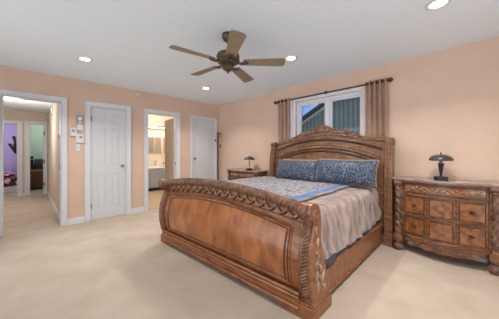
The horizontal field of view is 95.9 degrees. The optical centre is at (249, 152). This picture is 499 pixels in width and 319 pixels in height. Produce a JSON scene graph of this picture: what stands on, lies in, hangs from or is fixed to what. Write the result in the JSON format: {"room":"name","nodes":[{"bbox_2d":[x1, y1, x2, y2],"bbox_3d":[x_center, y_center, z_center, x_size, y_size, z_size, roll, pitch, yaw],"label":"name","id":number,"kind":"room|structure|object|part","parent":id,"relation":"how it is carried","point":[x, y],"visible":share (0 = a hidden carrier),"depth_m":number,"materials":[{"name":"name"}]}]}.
{"room":"bedroom","nodes":[
{"label":"bedroom","id":0,"kind":"room"},
{"bbox_2d":[4,124,16,173],"bbox_3d":[-8.771,0.020,7.712,1.540,2.400,0.100,0,0,-45],"label":"wall","id":1,"kind":"structure","parent":0,"point":[10,158],"depth_m":7.94,"materials":[{"name":"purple paint"}]},
{"bbox_2d":[7,136,16,153],"bbox_3d":[-8.417,-0.270,7.981,0.232,0.620,0.015,0,0,-45],"label":"wall decal","id":2,"kind":"object","parent":1,"relation":"attached to","point":[13,147],"visible":1,"depth_m":8.02,"materials":[{"name":"black paint"}]},
{"bbox_2d":[4,110,47,195],"bbox_3d":[-6.704,0.035,5.958,2.020,2.370,0.100,0,0,-45],"label":"wall","id":3,"kind":"structure","parent":0,"point":[13,115],"depth_m":6.29,"materials":[{"name":"beige paint"}]},
{"bbox_2d":[4,120,21,196],"bbox_3d":[-6.650,0.175,5.928,0.935,2.090,0.020,0,0,-45],"label":"trim","id":4,"kind":"structure","parent":3,"relation":"attached to","point":[19,123],"depth_m":6.21,"materials":[{"name":"white paint"}]},
{"bbox_2d":[25,121,46,195],"bbox_3d":[-6.116,0.165,6.447,0.465,2.110,0.030,0,0,-45],"label":"trim","id":5,"kind":"structure","parent":3,"relation":"attached to","point":[27,123],"depth_m":6.35,"materials":[{"name":"white paint"}]},
{"bbox_2d":[4,99,52,112],"bbox_3d":[-5.360,-1.200,4.524,2.120,0.100,4.030,0,0,-45],"label":"ceiling","id":6,"kind":"structure","parent":0,"point":[17,105],"depth_m":5.51,"materials":[{"name":"white paint"}]},
{"bbox_2d":[30,124,42,166],"bbox_3d":[-7.157,0.020,7.899,0.900,2.400,0.100,0,0,-45],"label":"wall","id":7,"kind":"structure","parent":0,"point":[36,131],"depth_m":7.70,"materials":[{"name":"green paint"}]},
{"bbox_2d":[48,103,59,213],"bbox_3d":[-4.535,-0.020,5.268,0.100,2.480,3.930,0,0,-45],"label":"wall","id":8,"kind":"structure","parent":0,"point":[53,118],"depth_m":4.94,"materials":[{"name":"beige paint"}]},
{"bbox_2d":[23,191,59,220],"bbox_3d":[-4.759,1.175,5.054,0.520,0.090,3.920,0,0,-45],"label":"baseboard","id":9,"kind":"structure","parent":8,"relation":"attached to","point":[48,194],"depth_m":4.96,"materials":[{"name":"white paint"}]},
{"bbox_2d":[0,65,217,236],"bbox_3d":[-2.728,-0.020,4.205,5.220,2.480,0.120,0,0,-45],"label":"wall","id":10,"kind":"structure","parent":0,"point":[76,92],"depth_m":4.06,"materials":[{"name":"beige paint"}]},
{"bbox_2d":[0,89,66,236],"bbox_3d":[-3.395,0.154,3.535,0.814,2.132,0.158,0,0,-45],"label":"trim","id":11,"kind":"structure","parent":10,"relation":"attached to","point":[5,93],"depth_m":3.65,"materials":[{"name":"white paint"}]},
{"bbox_2d":[70,128,76,135],"bbox_3d":[-2.997,-0.350,3.833,0.085,0.140,0.034,0,0,-45],"label":"thermostat","id":12,"kind":"object","parent":10,"relation":"attached to","point":[73,131],"visible":1,"depth_m":3.82,"materials":[{"name":"white plastic"}]},
{"bbox_2d":[77,125,82,130],"bbox_3d":[-2.932,-0.430,3.895,0.085,0.100,0.036,0,0,-45],"label":"alarm keypad","id":13,"kind":"object","parent":10,"relation":"attached to","point":[79,127],"visible":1,"depth_m":3.89,"materials":[{"name":"white plastic"}]},
{"bbox_2d":[76,134,83,142],"bbox_3d":[-2.935,-0.237,3.892,0.115,0.145,0.036,0,0,-45],"label":"remote holder","id":14,"kind":"object","parent":10,"relation":"attached to","point":[79,138],"visible":1,"depth_m":3.88,"materials":[{"name":"white plastic"}]},
{"bbox_2d":[77,115,82,124],"bbox_3d":[-2.934,-0.562,3.890,0.085,0.165,0.041,0,0,-45],"label":"intercom","id":15,"kind":"object","parent":10,"relation":"attached to","point":[79,117],"visible":1,"depth_m":3.88,"materials":[{"name":"grey plastic"}]},
{"bbox_2d":[67,207,143,224],"bbox_3d":[-2.688,1.170,4.151,5.200,0.100,0.014,0,0,-45],"label":"baseboard","id":16,"kind":"structure","parent":10,"relation":"attached to","point":[139,209],"depth_m":3.91,"materials":[{"name":"white paint"}]},
{"bbox_2d":[85,100,130,221],"bbox_3d":[-2.665,0.154,4.255,0.744,2.132,0.158,0,0,-45],"label":"trim","id":17,"kind":"structure","parent":10,"relation":"attached to","point":[88,104],"depth_m":4.01,"materials":[{"name":"white paint"}]},
{"bbox_2d":[91,107,125,219],"bbox_3d":[-2.640,0.197,4.216,0.584,2.035,0.099,0,0,-45],"label":"door","id":18,"kind":"structure","parent":10,"relation":"in","point":[108,126],"depth_m":4.23,"materials":[{"name":"white paint"}]},
{"bbox_2d":[144,108,179,211],"bbox_3d":[-1.935,0.154,4.975,0.794,2.132,0.158,0,0,-45],"label":"trim","id":19,"kind":"structure","parent":10,"relation":"attached to","point":[176,116],"depth_m":4.88,"materials":[{"name":"white paint"}]},
{"bbox_2d":[163,118,173,179],"bbox_3d":[-1.980,0.204,5.491,0.099,2.020,0.620,0,0,-39],"label":"door","id":20,"kind":"structure","parent":10,"relation":"in","point":[169,124],"depth_m":5.47,"materials":[{"name":"beige paint"}]},
{"bbox_2d":[192,118,213,178],"bbox_3d":[-1.152,0.192,5.683,0.646,2.045,0.099,0,0,-45],"label":"door","id":21,"kind":"structure","parent":10,"relation":"in","point":[202,130],"depth_m":5.67,"materials":[{"name":"white paint"}]},
{"bbox_2d":[191,115,216,179],"bbox_3d":[-1.184,0.165,5.715,0.760,2.110,0.158,0,0,-45],"label":"trim","id":22,"kind":"structure","parent":10,"relation":"attached to","point":[194,117],"depth_m":5.91,"materials":[{"name":"white paint"}]},
{"bbox_2d":[148,127,164,166],"bbox_3d":[-3.624,-0.030,7.591,2.500,2.500,0.100,0,0,-45],"label":"wall","id":23,"kind":"structure","parent":0,"point":[152,132],"depth_m":7.88,"materials":[{"name":"beige paint"}]},
{"bbox_2d":[148,137,153,152],"bbox_3d":[-3.374,-0.260,7.730,0.190,0.560,0.054,0,0,-45],"label":"mirror","id":24,"kind":"object","parent":23,"relation":"attached to","point":[150,139],"visible":1,"depth_m":7.70,"materials":[{"name":"beige mirror"}]},
{"bbox_2d":[155,137,160,152],"bbox_3d":[-3.203,-0.260,7.898,0.190,0.560,0.054,0,0,-45],"label":"mirror","id":25,"kind":"object","parent":23,"relation":"attached to","point":[157,139],"visible":1,"depth_m":7.87,"materials":[{"name":"beige mirror"}]},
{"bbox_2d":[148,114,173,126],"bbox_3d":[-3.431,-1.060,7.325,2.200,0.400,0.550,0,0,-45],"label":"ceiling","id":26,"kind":"structure","parent":23,"relation":"attached to","point":[153,120],"depth_m":7.36,"materials":[{"name":"beige paint"}]},
{"bbox_2d":[163,137,164,152],"bbox_3d":[-2.993,-0.260,8.105,0.200,0.560,0.054,0,0,-45],"label":"mirror","id":27,"kind":"object","parent":23,"relation":"attached to","point":[163,137],"visible":0.44,"depth_m":8.04,"materials":[{"name":"beige mirror"}]},
{"bbox_2d":[0,0,498,104],"bbox_3d":[-0.422,-1.310,1.866,5.460,0.100,6.690,0,0,-45],"label":"ceiling","id":28,"kind":"structure","parent":0,"point":[128,42],"depth_m":2.44,"materials":[{"name":"white paint"}]},
{"bbox_2d":[76,56,92,61],"bbox_3d":[-2.213,-1.256,3.028,0.184,0.008,0.184,0,0,-45],"label":"recessed light","id":29,"kind":"object","parent":28,"relation":"in","point":[82,58],"visible":1,"depth_m":3.01,"materials":[{"name":"white plastic"}]},
{"bbox_2d":[169,30,284,82],"bbox_3d":[-0.260,-1.050,2.413,1.161,0.419,1.137,0,0,-45],"label":"ceiling fan","id":30,"kind":"object","parent":28,"relation":"hanging from","point":[228,58],"visible":1,"depth_m":2.33,"materials":[{"name":"brown wood"}]},
{"bbox_3d":[-0.555,-0.976,2.195,0.432,0.046,0.142,0,0,-31],"label":"blade","id":31,"kind":"part","parent":30,"relation":"part of","materials":[{"name":"brown wood"}]},
{"bbox_3d":[-0.522,-0.959,2.648,0.432,0.034,0.142,0,0,40],"label":"blade","id":32,"kind":"part","parent":30,"relation":"part of","materials":[{"name":"brown wood"}]},
{"bbox_3d":[-0.136,-0.971,2.024,0.142,0.040,0.432,0,0,-13],"label":"blade","id":33,"kind":"part","parent":30,"relation":"part of","materials":[{"name":"brown wood"}]},
{"bbox_3d":[-0.080,-0.942,2.755,0.142,0.046,0.432,0,0,22],"label":"blade","id":34,"kind":"part","parent":30,"relation":"part of","materials":[{"name":"brown wood"}]},
{"bbox_3d":[0.157,-0.949,2.369,0.432,0.040,0.142,0,0,4],"label":"blade","id":35,"kind":"part","parent":30,"relation":"part of","materials":[{"name":"brown wood"}]},
{"bbox_2d":[284,55,297,60],"bbox_3d":[0.551,-1.256,3.001,0.184,0.008,0.184,0,0,-45],"label":"recessed light","id":36,"kind":"object","parent":28,"relation":"in","point":[289,57],"visible":0.96,"depth_m":2.99,"materials":[{"name":"white"}]},
{"bbox_2d":[424,0,451,10],"bbox_3d":[1.594,-1.256,1.902,0.184,0.008,0.184,0,0,-45],"label":"recessed light","id":37,"kind":"object","parent":28,"relation":"in","point":[434,4],"visible":1,"depth_m":1.91,"materials":[{"name":"white"}]},
{"bbox_2d":[0,188,498,318],"bbox_3d":[-3.038,1.269,4.363,6.200,0.102,13.920,0,0,-45],"label":"floor","id":38,"kind":"structure","parent":0,"point":[114,267],"depth_m":2.14,"materials":[{"name":"beige carpet"}]},
{"bbox_2d":[4,173,16,192],"bbox_3d":[-8.029,0.927,7.103,1.240,0.593,1.530,0,0,-45],"label":"bed","id":39,"kind":"object","parent":38,"relation":"on","point":[10,179],"visible":0.56,"depth_m":6.86,"materials":[{"name":"pink fabric"}]},
{"bbox_2d":[4,173,15,176],"bbox_3d":[-7.574,0.700,7.067,0.320,0.140,0.380,0,0,-45],"label":"pillow","id":40,"kind":"object","parent":39,"relation":"on","point":[5,174],"depth_m":6.97,"materials":[{"name":"pink fabric"}]},
{"bbox_2d":[4,174,16,186],"bbox_3d":[-8.029,0.990,7.103,1.240,0.467,1.530,0,0,-45],"label":"bedspread","id":41,"kind":"object","parent":39,"relation":"on","point":[9,180],"depth_m":6.87,"materials":[{"name":"fabric"}]},
{"bbox_2d":[30,167,42,188],"bbox_3d":[-7.036,0.825,7.605,0.620,0.690,0.470,0,0,-45],"label":"base cabinet","id":42,"kind":"object","parent":38,"relation":"on","point":[36,173],"visible":0.41,"depth_m":7.36,"materials":[{"name":"brown wood"}]},
{"bbox_2d":[30,156,32,166],"bbox_3d":[-7.137,0.300,7.380,0.070,0.360,0.108,0,0,-45],"label":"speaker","id":43,"kind":"object","parent":42,"relation":"on","point":[31,157],"visible":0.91,"depth_m":7.34},
{"bbox_3d":[-6.983,0.895,7.359,0.250,0.450,0.015,0,0,-45],"label":"door","id":44,"kind":"part","parent":42,"relation":"part of","materials":[{"name":"brown wood"}]},
{"bbox_2d":[33,159,42,166],"bbox_3d":[-7.025,0.349,7.608,0.400,0.261,0.340,0,0,-45],"label":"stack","id":45,"kind":"object","parent":42,"relation":"on","point":[38,162],"visible":0.58,"depth_m":7.43,"materials":[{"name":"black"}]},
{"bbox_2d":[148,161,164,190],"bbox_3d":[-3.328,0.748,7.256,1.990,0.938,0.753,0,0,-45],"label":"bathroom vanity","id":46,"kind":"object","parent":38,"relation":"on","point":[155,173],"visible":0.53,"depth_m":7.13,"materials":[{"name":"grey paint"}]},
{"bbox_3d":[-3.259,0.825,6.844,0.450,0.530,0.018,0,0,-45],"label":"door","id":47,"kind":"part","parent":46,"relation":"part of","materials":[{"name":"grey paint"}]},
{"bbox_2d":[148,166,164,168],"bbox_3d":[-3.333,0.500,7.261,1.990,0.040,0.740,0,0,-45],"label":"countertop","id":48,"kind":"structure","parent":46,"relation":"on","point":[151,167],"depth_m":7.20,"materials":[{"name":"white stone"}]},
{"bbox_3d":[-2.917,0.825,7.181,0.450,0.530,0.018,0,0,-45],"label":"door","id":49,"kind":"part","parent":46,"relation":"part of","materials":[{"name":"grey paint"}]},
{"bbox_2d":[215,132,220,179],"bbox_3d":[-0.829,0.345,5.725,0.213,1.746,0.240,0,0,-45],"label":"coat stand","id":50,"kind":"object","parent":38,"relation":"on","point":[218,133],"visible":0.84,"depth_m":5.74,"materials":[{"name":"brown paint"}]},
{"bbox_2d":[226,168,267,179],"bbox_3d":[-0.111,0.799,4.960,0.400,0.842,1.025,0,0,-45],"label":"nightstand","id":51,"kind":"object","parent":38,"relation":"on","point":[233,173],"visible":0.21,"depth_m":4.77,"materials":[{"name":"brown wood"}]},
{"bbox_3d":[-0.195,0.483,4.878,0.088,0.086,0.736,0,0,-45],"label":"panel","id":52,"kind":"part","parent":51,"relation":"part of","materials":[{"name":"brown wood"}]},
{"bbox_2d":[244,155,254,169],"bbox_3d":[-0.005,0.218,4.876,0.227,0.319,0.227,0,0,-45],"label":"table lamp","id":53,"kind":"object","parent":51,"relation":"on","point":[249,158],"visible":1,"depth_m":4.82,"materials":[{"name":"black metal"}]},
{"bbox_3d":[-0.005,0.121,4.876,0.227,0.072,0.227,0,0,-45],"label":"lamp shade","id":54,"kind":"part","parent":53,"relation":"part of","materials":[{"name":"grey metal"}]},
{"bbox_2d":[158,125,394,318],"bbox_3d":[0.355,0.383,3.034,2.328,1.674,2.246,0,0,44],"label":"sleigh bed","id":55,"kind":"object","parent":38,"relation":"on","point":[269,242],"visible":0.96,"depth_m":2.18,"materials":[{"name":"brown wood"}]},
{"bbox_3d":[-1.091,0.730,3.131,0.100,0.720,0.316,0,0,44],"label":"foot post","id":56,"kind":"part","parent":55,"relation":"part of","materials":[{"name":"brown wood"}]},
{"bbox_3d":[-0.370,0.756,2.353,1.812,0.484,0.073,0,0,42],"label":"burl panel","id":57,"kind":"part","parent":55,"relation":"part of","materials":[{"name":"brown wood"}]},
{"bbox_3d":[-0.372,0.754,2.351,1.871,0.533,0.090,0,0,42],"label":"panel moulding","id":58,"kind":"part","parent":55,"relation":"part of","materials":[{"name":"brown wood"}]},
{"bbox_3d":[-0.392,1.148,2.330,2.023,0.024,0.024,0,0,42],"label":"moulding","id":59,"kind":"part","parent":55,"relation":"part of","materials":[{"name":"brown wood"}]},
{"bbox_3d":[-0.393,1.070,2.329,2.023,0.020,0.020,0,0,42],"label":"moulding","id":60,"kind":"part","parent":55,"relation":"part of","materials":[{"name":"brown wood"}]},
{"bbox_3d":[-0.388,1.045,2.334,2.023,0.028,0.028,0,0,42],"label":"moulding","id":61,"kind":"part","parent":55,"relation":"part of","materials":[{"name":"brown wood"}]},
{"bbox_3d":[-0.350,1.113,2.373,2.026,0.115,0.105,0,0,42],"label":"rail","id":62,"kind":"part","parent":55,"relation":"part of","materials":[{"name":"brown wood"}]},
{"bbox_3d":[-0.337,0.444,2.379,1.981,0.138,0.021,0,0,42],"label":"scallop trim","id":63,"kind":"part","parent":55,"relation":"part of","materials":[{"name":"brown wood"}]},
{"bbox_3d":[-0.344,0.688,2.379,2.028,0.725,0.134,0,0,42],"label":"footboard","id":64,"kind":"part","parent":55,"relation":"part of","materials":[{"name":"brown wood"}]},
{"bbox_3d":[-0.341,0.505,2.382,2.024,0.084,0.016,0,0,42],"label":"band moulding","id":65,"kind":"part","parent":55,"relation":"part of","materials":[{"name":"brown wood"}]},
{"bbox_3d":[0.465,0.512,4.360,0.095,1.416,0.156,0,0,44],"label":"head post","id":66,"kind":"part","parent":55,"relation":"part of","materials":[{"name":"brown wood"}]},
{"bbox_3d":[0.490,0.730,1.716,0.100,0.720,0.316,0,0,44],"label":"foot post","id":67,"kind":"part","parent":55,"relation":"part of","materials":[{"name":"brown wood"}]},
{"bbox_3d":[1.156,0.365,3.668,1.600,0.710,0.047,0,0,44],"label":"head panel","id":68,"kind":"part","parent":55,"relation":"part of","materials":[{"name":"brown wood"}]},
{"bbox_3d":[1.186,0.360,3.699,1.860,1.320,0.121,0,0,44],"label":"headboard","id":69,"kind":"part","parent":55,"relation":"part of","materials":[{"name":"brown wood"}]},
{"bbox_3d":[1.176,-0.055,3.688,1.794,0.376,0.074,0,0,44],"label":"arch moulding","id":70,"kind":"part","parent":55,"relation":"part of","materials":[{"name":"brown wood"}]},
{"bbox_3d":[1.194,-0.226,3.707,1.864,0.167,0.052,0,0,44],"label":"cap moulding","id":71,"kind":"part","parent":55,"relation":"part of","materials":[{"name":"brown wood"}]},
{"bbox_2d":[324,222,375,259],"bbox_3d":[0.418,0.960,3.086,1.930,0.280,1.730,0,0,44],"label":"box spring","id":72,"kind":"object","parent":55,"relation":"attached to","point":[373,223],"visible":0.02,"depth_m":2.49,"materials":[{"name":"blue fabric"}]},
{"bbox_3d":[0.418,0.661,3.086,1.880,0.313,1.710,0,0,44],"label":"mattress","id":73,"kind":"object","parent":72,"relation":"on","visible":0},
{"bbox_2d":[301,186,380,280],"bbox_3d":[0.409,0.720,3.067,2.135,0.503,1.750,0,0,44],"label":"comforter","id":74,"kind":"object","parent":73,"relation":"on","point":[347,213],"visible":0.26,"depth_m":2.25,"materials":[{"name":"grey fabric"}]},
{"bbox_2d":[226,176,351,201],"bbox_3d":[0.280,0.514,3.121,1.724,0.152,1.615,0,0,44],"label":"quilt","id":75,"kind":"object","parent":74,"relation":"on","point":[299,190],"visible":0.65,"depth_m":2.94,"materials":[{"name":"grey fabric"}]},
{"bbox_2d":[275,159,317,181],"bbox_3d":[0.765,0.290,3.712,0.788,0.333,0.197,0,0,44],"label":"pillow","id":76,"kind":"object","parent":75,"relation":"on","point":[303,170],"visible":0.97,"depth_m":3.61,"materials":[{"name":"blue fabric"}]},
{"bbox_2d":[315,159,379,188],"bbox_3d":[1.322,0.275,3.152,0.868,0.352,0.209,0,0,44],"label":"pillow","id":77,"kind":"object","parent":75,"relation":"on","point":[362,173],"visible":1,"depth_m":3.04,"materials":[{"name":"blue fabric"}]},
{"bbox_2d":[283,158,316,160],"bbox_3d":[0.859,0.290,3.822,0.781,0.362,0.115,0,0,45],"label":"pillow","id":78,"kind":"object","parent":74,"relation":"on","point":[283,158],"visible":0.06,"depth_m":3.85,"materials":[{"name":"beige fabric"}]},
{"bbox_3d":[1.145,1.067,2.395,0.035,0.237,1.760,0,0,44],"label":"rail","id":79,"kind":"part","parent":55,"relation":"part of","materials":[{"name":"brown wood"}]},
{"bbox_3d":[1.159,1.058,2.382,0.020,0.223,1.760,0,0,44],"label":"rail moulding","id":80,"kind":"part","parent":55,"relation":"part of","materials":[{"name":"brown wood"}]},
{"bbox_3d":[1.862,0.512,2.992,0.095,1.416,0.156,0,0,44],"label":"head post","id":81,"kind":"part","parent":55,"relation":"part of","materials":[{"name":"brown wood"}]},
{"bbox_2d":[392,176,498,275],"bbox_3d":[2.223,0.767,2.594,0.400,0.905,0.958,0,0,-45],"label":"chest","id":82,"kind":"object","parent":38,"relation":"on","point":[455,218],"visible":1,"depth_m":2.43,"materials":[{"name":"brown wood"}]},
{"bbox_3d":[1.971,0.878,2.691,0.013,0.184,0.200,0,0,-27],"label":"panel","id":83,"kind":"part","parent":82,"relation":"part of","materials":[{"name":"brown wood"}]},
{"bbox_3d":[1.971,0.628,2.691,0.013,0.184,0.200,0,0,-27],"label":"panel","id":84,"kind":"part","parent":82,"relation":"part of","materials":[{"name":"brown wood"}]},
{"bbox_3d":[1.977,0.878,2.698,0.019,0.228,0.247,0,0,-27],"label":"drawer","id":85,"kind":"part","parent":82,"relation":"part of","materials":[{"name":"brown wood"}]},
{"bbox_3d":[1.977,0.628,2.698,0.019,0.228,0.247,0,0,-27],"label":"drawer","id":86,"kind":"part","parent":82,"relation":"part of","materials":[{"name":"brown wood"}]},
{"bbox_3d":[2.121,0.878,2.494,0.024,0.228,0.236,0,0,-45],"label":"drawer","id":87,"kind":"part","parent":82,"relation":"part of","materials":[{"name":"brown wood"}]},
{"bbox_3d":[2.114,0.878,2.487,0.017,0.184,0.192,0,0,-45],"label":"panel","id":88,"kind":"part","parent":82,"relation":"part of","materials":[{"name":"brown wood"}]},
{"bbox_3d":[2.121,0.628,2.494,0.024,0.228,0.236,0,0,-45],"label":"drawer","id":89,"kind":"part","parent":82,"relation":"part of","materials":[{"name":"brown wood"}]},
{"bbox_3d":[2.114,0.628,2.487,0.017,0.184,0.192,0,0,-45],"label":"panel","id":90,"kind":"part","parent":82,"relation":"part of","materials":[{"name":"brown wood"}]},
{"bbox_2d":[429,152,453,179],"bbox_3d":[2.224,0.155,2.615,0.227,0.319,0.227,0,0,-45],"label":"table lamp","id":91,"kind":"object","parent":82,"relation":"on","point":[440,157],"visible":0.99,"depth_m":2.58,"materials":[{"name":"black metal"}]},
{"bbox_3d":[2.224,0.201,2.615,0.060,0.152,0.060,0,0,-45],"label":"stem","id":92,"kind":"part","parent":91,"relation":"part of","materials":[{"name":"black metal"}]},
{"bbox_3d":[2.224,0.058,2.615,0.227,0.072,0.227,0,0,-45],"label":"lamp shade","id":93,"kind":"part","parent":91,"relation":"part of","materials":[{"name":"grey metal"}]},
{"bbox_3d":[2.139,0.428,2.511,0.088,0.092,0.688,0,0,-45],"label":"panel","id":94,"kind":"part","parent":82,"relation":"part of","materials":[{"name":"brown wood"}]},
{"bbox_3d":[2.140,0.359,2.512,0.099,0.012,0.735,0,0,-45],"label":"moulding","id":95,"kind":"part","parent":82,"relation":"part of","materials":[{"name":"brown wood"}]},
{"bbox_3d":[2.140,1.024,2.512,0.105,0.017,0.737,0,0,-45],"label":"moulding","id":96,"kind":"part","parent":82,"relation":"part of","materials":[{"name":"brown wood"}]},
{"bbox_3d":[2.140,1.006,2.512,0.109,0.021,0.738,0,0,-45],"label":"moulding","id":97,"kind":"part","parent":82,"relation":"part of","materials":[{"name":"brown wood"}]},
{"bbox_3d":[2.140,0.753,2.512,0.097,0.010,0.734,0,0,-45],"label":"moulding","id":98,"kind":"part","parent":82,"relation":"part of","materials":[{"name":"brown wood"}]},
{"bbox_3d":[2.140,0.503,2.512,0.099,0.012,0.735,0,0,-45],"label":"moulding","id":99,"kind":"part","parent":82,"relation":"part of","materials":[{"name":"brown wood"}]},
{"bbox_3d":[2.148,0.428,2.519,0.098,0.128,0.724,0,0,-45],"label":"drawer","id":100,"kind":"part","parent":82,"relation":"part of","materials":[{"name":"brown wood"}]},
{"bbox_3d":[2.324,0.878,2.346,0.247,0.228,0.019,0,0,28],"label":"drawer","id":101,"kind":"part","parent":82,"relation":"part of","materials":[{"name":"brown wood"}]},
{"bbox_3d":[2.317,0.878,2.340,0.200,0.184,0.013,0,0,28],"label":"panel","id":102,"kind":"part","parent":82,"relation":"part of","materials":[{"name":"brown wood"}]},
{"bbox_3d":[2.324,0.628,2.346,0.247,0.228,0.019,0,0,28],"label":"drawer","id":103,"kind":"part","parent":82,"relation":"part of","materials":[{"name":"brown wood"}]},
{"bbox_3d":[2.317,0.628,2.340,0.200,0.184,0.013,0,0,28],"label":"panel","id":104,"kind":"part","parent":82,"relation":"part of","materials":[{"name":"brown wood"}]},
{"bbox_2d":[218,36,498,230],"bbox_3d":[1.486,-0.020,3.748,0.140,2.480,6.690,0,0,-45],"label":"wall","id":105,"kind":"structure","parent":0,"point":[446,101],"depth_m":2.88,"materials":[{"name":"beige paint"}]},
{"bbox_2d":[293,86,361,136],"bbox_3d":[1.332,-0.450,3.855,0.150,1.120,1.380,0,0,-45],"label":"window","id":106,"kind":"structure","parent":105,"relation":"in","point":[328,101],"depth_m":3.85,"materials":[{"name":"white paint"}]},
{"bbox_3d":[1.149,-0.440,4.086,0.035,0.920,0.535,0,0,-45],"label":"sash","id":107,"kind":"part","parent":106,"relation":"part of","materials":[{"name":"glass"}]},
{"bbox_3d":[1.567,-0.440,3.663,0.035,0.920,0.515,0,0,-45],"label":"sash","id":108,"kind":"part","parent":106,"relation":"part of","materials":[{"name":"glass"}]},
{"bbox_2d":[274,77,392,103],"bbox_3d":[1.240,-1.005,3.835,0.087,0.080,2.090,0,0,-45],"label":"curtain rod","id":109,"kind":"object","parent":105,"relation":"attached to","point":[389,79],"visible":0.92,"depth_m":3.62,"materials":[{"name":"brown metal"}]},
{"bbox_2d":[278,98,292,142],"bbox_3d":[0.695,-0.400,4.376,0.072,1.290,0.356,0,0,-45],"label":"curtain","id":110,"kind":"object","parent":109,"relation":"hanging from","point":[285,113],"visible":0.65,"depth_m":4.36,"materials":[{"name":"brown fabric"}]},
{"bbox_2d":[360,77,387,138],"bbox_3d":[1.786,-0.400,3.269,0.072,1.290,0.412,0,0,-45],"label":"curtain","id":111,"kind":"object","parent":109,"relation":"hanging from","point":[374,99],"visible":0.73,"depth_m":3.24,"materials":[{"name":"brown fabric"}]},
{"bbox_2d":[382,231,487,262],"bbox_3d":[1.432,1.170,3.694,0.014,0.100,6.450,0,0,-45],"label":"baseboard","id":112,"kind":"structure","parent":105,"relation":"attached to","point":[477,259],"depth_m":2.53,"materials":[{"name":"white paint"}]},
{"label":"outside","id":113,"kind":"structure","parent":0,"visible":0},
{"bbox_3d":[7.104,4.370,9.815,16.100,0.100,24.000,0,0,-45],"label":"ground","id":114,"kind":"structure","parent":113,"visible":0},
{"bbox_2d":[302,97,359,134],"bbox_3d":[4.399,0.464,8.236,4.470,4.512,10.550,0,0,-45],"label":"neighbouring building","id":115,"kind":"structure","parent":114,"relation":"on","point":[346,113],"depth_m":7.09,"materials":[{"name":"grey"}]}
]}

